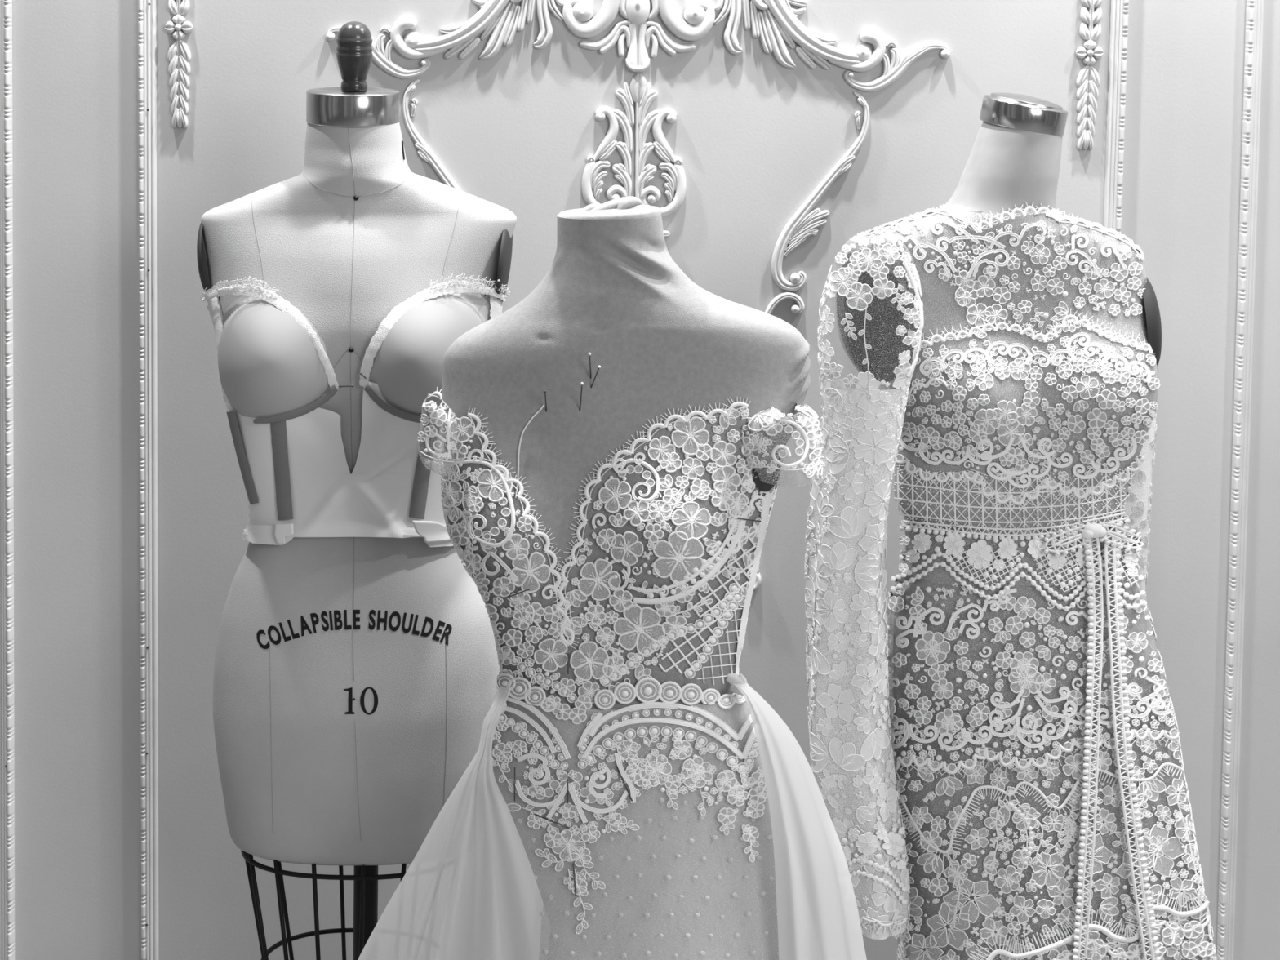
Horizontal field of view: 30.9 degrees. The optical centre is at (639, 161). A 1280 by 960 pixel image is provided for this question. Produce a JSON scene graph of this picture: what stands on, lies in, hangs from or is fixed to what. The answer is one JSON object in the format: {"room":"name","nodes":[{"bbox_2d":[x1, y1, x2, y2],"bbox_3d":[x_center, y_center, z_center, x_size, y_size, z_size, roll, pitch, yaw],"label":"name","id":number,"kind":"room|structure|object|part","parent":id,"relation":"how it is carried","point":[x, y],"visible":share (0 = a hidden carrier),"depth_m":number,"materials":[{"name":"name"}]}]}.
{"room":"design studio","nodes":[
{"label":"design studio","id":0,"kind":"room"},
{"bbox_2d":[12,0,1279,959],"bbox_3d":[0.001,-0.061,3.314,6.400,2.900,0.120,1,4,0],"label":"wall","id":1,"kind":"structure","parent":0,"point":[516,129],"depth_m":3.27,"materials":[{"name":"grey paint"}]},
{"bbox_2d":[0,0,14,959],"bbox_3d":[-0.895,-0.052,3.248,0.028,2.860,0.014,1,4,0],"label":"trim","id":2,"kind":"structure","parent":1,"relation":"attached to","point":[6,451],"depth_m":3.28,"materials":[{"name":"paint"}]},
{"bbox_2d":[137,0,158,959],"bbox_3d":[-0.692,-0.049,3.248,0.040,2.860,0.014,1,4,0],"label":"trim","id":3,"kind":"structure","parent":1,"relation":"attached to","point":[147,8],"depth_m":3.28,"materials":[{"name":"paint"}]},
{"bbox_2d":[164,0,192,128],"bbox_3d":[-0.646,-0.195,3.237,0.037,0.297,0.017,1,4,0],"label":"carving","id":4,"kind":"object","parent":1,"relation":"attached to","point":[179,55],"visible":1,"depth_m":3.24,"materials":[{"name":"paint"}]},
{"bbox_3d":[-0.645,-0.273,3.234,0.031,0.141,0.011,1,4,0],"label":"chain","id":5,"kind":"part","parent":4,"relation":"part of","materials":[{"name":"paint"}]},
{"bbox_3d":[-0.647,-0.110,3.246,0.032,0.126,0.011,1,4,0],"label":"chain","id":6,"kind":"part","parent":4,"relation":"part of","materials":[{"name":"paint"}]},
{"bbox_2d":[325,26,431,78],"bbox_3d":[-0.367,-0.154,3.241,0.147,0.073,0.013,1,4,0],"label":"carving","id":7,"kind":"object","parent":1,"relation":"attached to","point":[382,57],"visible":0.81,"depth_m":3.24,"materials":[{"name":"paint"}]},
{"bbox_2d":[402,79,462,191],"bbox_3d":[-0.271,0.027,3.254,0.129,0.284,0.012,1,4,0],"label":"carving","id":8,"kind":"object","parent":1,"relation":"attached to","point":[424,152],"visible":0.3,"depth_m":3.25,"materials":[{"name":"paint"}]},
{"bbox_2d":[582,72,686,237],"bbox_3d":[-0.008,-0.009,3.248,0.147,0.231,0.018,1,4,0],"label":"carving","id":9,"kind":"object","parent":1,"relation":"attached to","point":[638,91],"visible":0.97,"depth_m":3.25,"materials":[{"name":"paint"}]},
{"bbox_3d":[-0.003,-0.025,3.251,0.026,0.201,0.011,1,4,0],"label":"stem","id":10,"kind":"part","parent":9,"relation":"part of","materials":[{"name":"paint"}]},
{"bbox_2d":[390,0,885,72],"bbox_3d":[-0.002,-0.193,3.236,0.694,0.135,0.017,1,4,0],"label":"carving","id":11,"kind":"object","parent":1,"relation":"attached to","point":[491,16],"visible":1,"depth_m":3.23,"materials":[{"name":"paint"}]},
{"bbox_2d":[752,568,761,594],"bbox_3d":[0.162,0.590,3.292,0.023,0.058,0.014,1,4,0],"label":"carving","id":12,"kind":"object","parent":1,"relation":"attached to","point":[758,579],"visible":0.27,"depth_m":3.29,"materials":[{"name":"paint"}]},
{"bbox_2d":[764,291,804,314],"bbox_3d":[0.185,0.383,3.278,0.088,0.400,0.013,1,4,0],"label":"carving","id":13,"kind":"object","parent":1,"relation":"attached to","point":[799,308],"visible":0.24,"depth_m":3.26,"materials":[{"name":"paint"}]},
{"bbox_2d":[771,91,869,290],"bbox_3d":[0.254,0.042,3.255,0.133,0.283,0.012,1,4,0],"label":"carving","id":14,"kind":"object","parent":1,"relation":"attached to","point":[804,223],"visible":1,"depth_m":3.25,"materials":[{"name":"paint"}]},
{"bbox_2d":[843,40,950,91],"bbox_3d":[0.360,-0.134,3.242,0.148,0.072,0.013,1,4,0],"label":"carving","id":15,"kind":"object","parent":1,"relation":"attached to","point":[899,64],"visible":1,"depth_m":3.24,"materials":[{"name":"paint"}]},
{"bbox_2d":[1075,0,1103,150],"bbox_3d":[0.630,-0.162,3.237,0.037,0.292,0.017,1,4,0],"label":"carving","id":16,"kind":"object","parent":1,"relation":"attached to","point":[1087,82],"visible":1,"depth_m":3.24,"materials":[{"name":"paint"}]},
{"bbox_3d":[0.628,-0.077,3.246,0.032,0.121,0.011,1,4,0],"label":"chain","id":17,"kind":"part","parent":16,"relation":"part of","materials":[{"name":"paint"}]},
{"bbox_3d":[0.632,-0.238,3.235,0.031,0.141,0.011,1,4,0],"label":"chain","id":18,"kind":"part","parent":16,"relation":"part of","materials":[{"name":"paint"}]},
{"bbox_2d":[1103,0,1128,234],"bbox_3d":[0.668,-0.025,3.248,0.030,2.860,0.014,1,4,0],"label":"trim","id":19,"kind":"structure","parent":1,"relation":"attached to","point":[1119,8],"depth_m":3.25,"materials":[{"name":"paint"}]},
{"bbox_2d":[1216,0,1263,959],"bbox_3d":[0.859,-0.022,3.248,0.037,2.860,0.014,1,4,0],"label":"trim","id":20,"kind":"structure","parent":1,"relation":"attached to","point":[1255,8],"depth_m":3.28,"materials":[{"name":"paint"}]},
{"bbox_3d":[-0.027,1.563,1.222,6.400,0.050,4.520,1,4,0],"label":"floor","id":21,"kind":"structure","parent":0,"visible":0},
{"bbox_2d":[196,21,516,959],"bbox_3d":[-0.367,0.615,2.971,0.401,1.586,0.320,1,4,0],"label":"mannequin","id":22,"kind":"object","parent":21,"relation":"on","point":[311,773],"visible":0.76,"depth_m":2.88,"materials":[{"name":"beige fabric"}]},
{"bbox_3d":[-0.550,0.122,2.951,0.019,0.108,0.132,1,4,0],"label":"arm plate","id":23,"kind":"part","parent":22,"relation":"part of","materials":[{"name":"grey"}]},
{"bbox_2d":[348,346,354,352],"bbox_3d":[-0.354,0.230,2.847,0.006,0.006,0.017,1,4,0],"label":"pin","id":24,"kind":"object","parent":22,"relation":"attached to","point":[351,349],"visible":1,"depth_m":2.84,"materials":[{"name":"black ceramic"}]},
{"bbox_2d":[200,273,510,546],"bbox_3d":[-0.361,0.314,2.889,0.387,0.360,0.144,1,4,0],"label":"corset","id":25,"kind":"object","parent":22,"relation":"attached to","point":[273,362],"visible":0.91,"depth_m":2.86,"materials":[{"name":"white fabric"}]},
{"bbox_2d":[217,295,328,417],"bbox_3d":[-0.458,0.241,2.842,0.151,0.153,0.051,2,4,18],"label":"cup","id":26,"kind":"object","parent":25,"relation":"on","point":[273,362],"depth_m":2.83,"materials":[{"name":"grey fabric"}]},
{"bbox_3d":[-0.454,0.330,2.875,0.184,0.139,0.069,3,5,29],"label":"satin panel","id":27,"kind":"part","parent":25,"relation":"part of","materials":[{"name":"white fabric"}]},
{"bbox_3d":[-0.361,0.437,2.912,0.286,0.109,0.102,1,4,0],"label":"satin panel","id":28,"kind":"part","parent":25,"relation":"part of","materials":[{"name":"white fabric"}]},
{"bbox_3d":[-0.264,0.334,2.882,0.177,0.134,0.070,-2,5,-34],"label":"satin panel","id":29,"kind":"part","parent":25,"relation":"part of","materials":[{"name":"white fabric"}]},
{"bbox_2d":[372,293,490,417],"bbox_3d":[-0.244,0.241,2.857,0.168,0.159,0.059,-1,5,-31],"label":"cup","id":30,"kind":"object","parent":25,"relation":"on","point":[417,334],"depth_m":2.83,"materials":[{"name":"grey fabric"}]},
{"bbox_2d":[401,140,404,159],"bbox_3d":[-0.298,-0.015,2.915,0.002,0.024,0.010,-1,4,-23],"label":"thread tack","id":31,"kind":"object","parent":22,"relation":"attached to","point":[402,140],"visible":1,"depth_m":2.91,"materials":[{"name":"black"}]},
{"bbox_3d":[-0.173,0.129,2.951,0.020,0.120,0.140,1,4,0],"label":"arm plate","id":32,"kind":"part","parent":22,"relation":"part of","materials":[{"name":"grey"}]},
{"bbox_2d":[441,195,811,709],"bbox_3d":[-0.027,0.736,2.666,0.351,1.398,0.308,-2,5,-40],"label":"mannequin","id":33,"kind":"object","parent":21,"relation":"on","point":[612,290],"visible":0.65,"depth_m":2.56,"materials":[{"name":"grey fabric"}]},
{"bbox_2d":[514,767,515,801],"bbox_3d":[-0.140,0.694,2.579,0.002,0.036,0.010,0,4,-8],"label":"pin","id":34,"kind":"object","parent":33,"relation":"attached to","point":[514,767],"visible":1,"depth_m":2.58,"materials":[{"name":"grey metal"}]},
{"bbox_2d":[507,588,529,597],"bbox_3d":[-0.134,0.476,2.553,0.028,0.014,0.002,3,5,28],"label":"pin","id":35,"kind":"object","parent":33,"relation":"attached to","point":[528,588],"visible":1,"depth_m":2.55,"materials":[{"name":"grey metal"}]},
{"bbox_2d":[543,390,546,411],"bbox_3d":[-0.104,0.264,2.547,0.003,0.028,0.022,1,4,0],"label":"pin","id":36,"kind":"object","parent":33,"relation":"attached to","point":[544,391],"visible":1,"depth_m":2.54,"materials":[{"name":"grey metal"}]},
{"bbox_2d":[515,404,544,497],"bbox_3d":[-0.126,0.318,2.555,0.036,0.101,0.016,-2,5,-35],"label":"thread","id":37,"kind":"object","parent":36,"relation":"hanging from","point":[543,406],"visible":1,"depth_m":2.56,"materials":[{"name":"white fabric"}]},
{"bbox_2d":[533,813,568,828],"bbox_3d":[-0.098,0.727,2.555,0.042,0.011,0.002,3,4,22],"label":"pin","id":38,"kind":"object","parent":33,"relation":"attached to","point":[534,814],"visible":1,"depth_m":2.56,"materials":[{"name":"grey metal"}]},
{"bbox_2d":[567,778,568,803],"bbox_3d":[-0.080,0.694,2.554,0.002,0.026,0.007,1,4,0],"label":"pin","id":39,"kind":"object","parent":33,"relation":"attached to","point":[567,779],"visible":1,"depth_m":2.55,"materials":[{"name":"grey metal"}]},
{"bbox_2d":[567,653,568,674],"bbox_3d":[-0.080,0.556,2.566,0.002,0.024,0.002,-1,4,-22],"label":"pin","id":40,"kind":"object","parent":33,"relation":"attached to","point":[567,653],"visible":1,"depth_m":2.56,"materials":[{"name":"grey metal"}]},
{"bbox_2d":[572,863,576,896],"bbox_3d":[-0.072,0.787,2.538,0.002,0.034,0.010,-1,4,-22],"label":"pin","id":41,"kind":"object","parent":33,"relation":"attached to","point":[572,864],"visible":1,"depth_m":2.54,"materials":[{"name":"grey metal"}]},
{"bbox_2d":[579,382,583,411],"bbox_3d":[-0.065,0.258,2.542,0.003,0.036,0.024,0,4,-9],"label":"pin","id":42,"kind":"object","parent":33,"relation":"attached to","point":[582,383],"visible":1,"depth_m":2.54,"materials":[{"name":"grey metal"}]},
{"bbox_2d":[588,352,591,378],"bbox_3d":[-0.055,0.224,2.543,0.004,0.033,0.024,1,4,0],"label":"pin","id":43,"kind":"object","parent":33,"relation":"attached to","point":[589,353],"visible":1,"depth_m":2.54,"materials":[{"name":"grey metal"}]},
{"bbox_2d":[590,365,600,387],"bbox_3d":[-0.049,0.236,2.543,0.003,0.030,0.026,-1,4,-21],"label":"pin","id":44,"kind":"object","parent":33,"relation":"attached to","point":[599,366],"visible":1,"depth_m":2.54,"materials":[{"name":"grey metal"}]},
{"bbox_2d":[357,386,866,959],"bbox_3d":[-0.050,0.863,2.669,0.885,1.210,0.541,1,4,0],"label":"gown","id":45,"kind":"object","parent":33,"relation":"attached to","point":[726,846],"visible":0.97,"depth_m":2.56,"materials":[{"name":"white fabric"}]},
{"bbox_2d":[616,765,632,801],"bbox_3d":[-0.017,0.684,2.549,0.021,0.037,0.002,3,4,26],"label":"pin","id":46,"kind":"object","parent":33,"relation":"attached to","point":[616,766],"visible":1,"depth_m":2.55,"materials":[{"name":"grey metal"}]},
{"bbox_2d":[737,517,760,522],"bbox_3d":[0.122,0.399,2.578,0.002,0.011,0.040,5,6,43],"label":"pin","id":47,"kind":"object","parent":33,"relation":"attached to","point":[737,517],"visible":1,"depth_m":2.58,"materials":[{"name":"grey metal"}]},
{"bbox_2d":[835,92,1161,736],"bbox_3d":[0.456,0.671,2.886,0.395,1.514,0.300,-1,4,-27],"label":"mannequin","id":48,"kind":"object","parent":21,"relation":"on","point":[1015,157],"visible":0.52,"depth_m":2.80,"materials":[{"name":"fabric"}]},
{"bbox_3d":[0.290,0.181,2.825,0.112,0.179,0.026,3,5,32],"label":"arm plate","id":49,"kind":"part","parent":48,"relation":"part of","materials":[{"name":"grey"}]},
{"bbox_2d":[804,202,1217,959],"bbox_3d":[0.529,0.825,2.909,0.665,1.554,0.453,1,4,0],"label":"dress","id":50,"kind":"object","parent":48,"relation":"on","point":[958,836],"visible":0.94,"depth_m":2.79,"materials":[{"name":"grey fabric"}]},
{"bbox_2d":[898,511,1161,959],"bbox_3d":[0.473,0.692,2.813,0.309,0.524,0.183,1,4,0],"label":"belt","id":51,"kind":"object","parent":50,"relation":"attached to","point":[1091,530],"visible":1,"depth_m":2.77,"materials":[{"name":"white fabric"}]},
{"bbox_3d":[0.627,0.201,2.870,0.034,0.131,0.110,1,4,0],"label":"arm plate","id":52,"kind":"part","parent":48,"relation":"part of","materials":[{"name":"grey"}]}
]}

